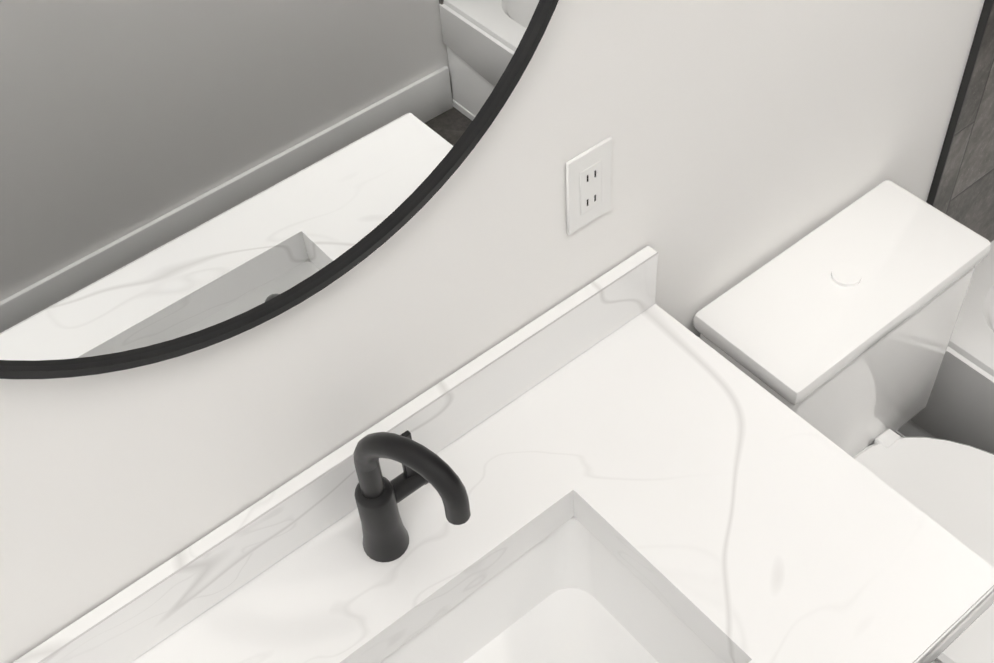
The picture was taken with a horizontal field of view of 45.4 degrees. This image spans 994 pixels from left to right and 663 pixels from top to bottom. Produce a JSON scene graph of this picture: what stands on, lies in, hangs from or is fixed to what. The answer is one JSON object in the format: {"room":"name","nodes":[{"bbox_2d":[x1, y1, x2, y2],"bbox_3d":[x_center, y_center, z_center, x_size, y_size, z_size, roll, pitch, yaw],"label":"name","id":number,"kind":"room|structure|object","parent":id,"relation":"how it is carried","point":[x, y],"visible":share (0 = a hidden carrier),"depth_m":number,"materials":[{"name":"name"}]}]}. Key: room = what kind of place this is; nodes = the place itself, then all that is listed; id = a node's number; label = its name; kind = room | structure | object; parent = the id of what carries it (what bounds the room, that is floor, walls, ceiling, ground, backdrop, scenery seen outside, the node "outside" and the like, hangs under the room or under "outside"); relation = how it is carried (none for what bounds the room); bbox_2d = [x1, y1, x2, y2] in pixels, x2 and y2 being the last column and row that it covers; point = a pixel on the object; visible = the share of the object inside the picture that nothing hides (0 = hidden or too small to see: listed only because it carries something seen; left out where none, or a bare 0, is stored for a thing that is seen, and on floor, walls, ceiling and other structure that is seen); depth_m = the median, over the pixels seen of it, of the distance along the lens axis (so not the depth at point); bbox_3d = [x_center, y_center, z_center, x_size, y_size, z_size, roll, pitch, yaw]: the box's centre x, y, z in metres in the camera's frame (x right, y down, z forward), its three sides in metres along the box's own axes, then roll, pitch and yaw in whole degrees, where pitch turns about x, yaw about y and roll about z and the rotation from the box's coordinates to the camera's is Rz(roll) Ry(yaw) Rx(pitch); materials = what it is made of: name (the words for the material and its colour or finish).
{"room":"bathroom","nodes":[
{"label":"bathroom","id":0,"kind":"room"},
{"bbox_2d":[0,0,984,662],"bbox_3d":[-0.372,-0.080,1.047,4.567,2.794,0.120,-33,54,-22],"label":"wall","id":1,"kind":"structure","parent":0,"point":[750,136],"depth_m":1.33,"materials":[{"name":"white paint"}]},
{"bbox_2d":[0,0,558,378],"bbox_3d":[-0.221,-0.297,0.862,0.800,0.800,0.021,-33,54,-22],"label":"mirror","id":2,"kind":"object","parent":1,"relation":"attached to","point":[178,178],"visible":0.96,"depth_m":1.01,"materials":[{"name":"black mirror"}]},
{"bbox_2d":[566,136,611,234],"bbox_3d":[0.109,-0.170,1.397,0.070,0.114,0.007,-33,54,-22],"label":"electrical outlet plate","id":3,"kind":"object","parent":1,"relation":"attached to","point":[588,185],"visible":1,"depth_m":1.39,"materials":[{"name":"white plastic"}]},
{"bbox_2d":[926,0,993,205],"bbox_3d":[0.713,-0.845,1.397,0.003,2.439,0.014,-33,54,-22],"label":"trim","id":4,"kind":"structure","parent":1,"relation":"attached to","point":[966,80],"depth_m":1.93,"materials":[{"name":"black"}]},
{"bbox_2d":[933,3,993,242],"bbox_3d":[1.014,-1.031,1.556,0.772,2.469,0.012,-33,54,-22],"label":"wall tile","id":5,"kind":"structure","parent":1,"relation":"attached to","point":[965,195],"depth_m":2.08,"materials":[{"name":"tile"}]},
{"bbox_3d":[0.227,1.329,1.694,4.567,0.100,1.756,-33,54,-22],"label":"floor","id":6,"kind":"structure","parent":0,"visible":0},
{"bbox_2d":[205,418,992,662],"bbox_3d":[-0.587,1.083,1.347,2.550,0.840,0.582,-33,54,-22],"label":"bathroom vanity","id":7,"kind":"object","parent":6,"relation":"on","point":[316,599],"depth_m":1.38,"materials":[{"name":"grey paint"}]},
{"bbox_2d":[97,294,993,662],"bbox_3d":[-0.608,0.780,1.014,2.570,0.060,0.575,-33,54,-22],"label":"countertop","id":8,"kind":"structure","parent":7,"relation":"on","point":[776,543],"depth_m":1.40,"materials":[{"name":"white stone"}]},
{"bbox_2d":[353,430,470,561],"bbox_3d":[-0.095,0.187,1.297,0.094,0.234,0.145,-33,54,-22],"label":"faucet","id":9,"kind":"object","parent":8,"relation":"on","point":[378,496],"visible":1,"depth_m":1.28,"materials":[{"name":"black metal"}]},
{"bbox_2d":[325,494,732,662],"bbox_3d":[0.025,0.463,1.369,0.482,0.154,0.342,-33,54,-22],"label":"sink","id":10,"kind":"object","parent":8,"relation":"in","point":[548,588],"depth_m":1.47,"materials":[{"name":"white ceramic"}]},
{"bbox_2d":[693,180,993,662],"bbox_3d":[0.720,0.335,1.923,0.444,0.806,0.760,-33,54,-22],"label":"toilet","id":11,"kind":"object","parent":6,"relation":"on","point":[837,329],"visible":0.48,"depth_m":1.80,"materials":[{"name":"white ceramic"}]},
{"bbox_2d":[896,240,993,453],"bbox_3d":[1.565,0.300,2.188,0.772,0.355,1.510,-33,54,-22],"label":"bathtub","id":12,"kind":"object","parent":6,"relation":"on","point":[959,408],"visible":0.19,"depth_m":2.30,"materials":[{"name":"white ceramic"}]}
]}

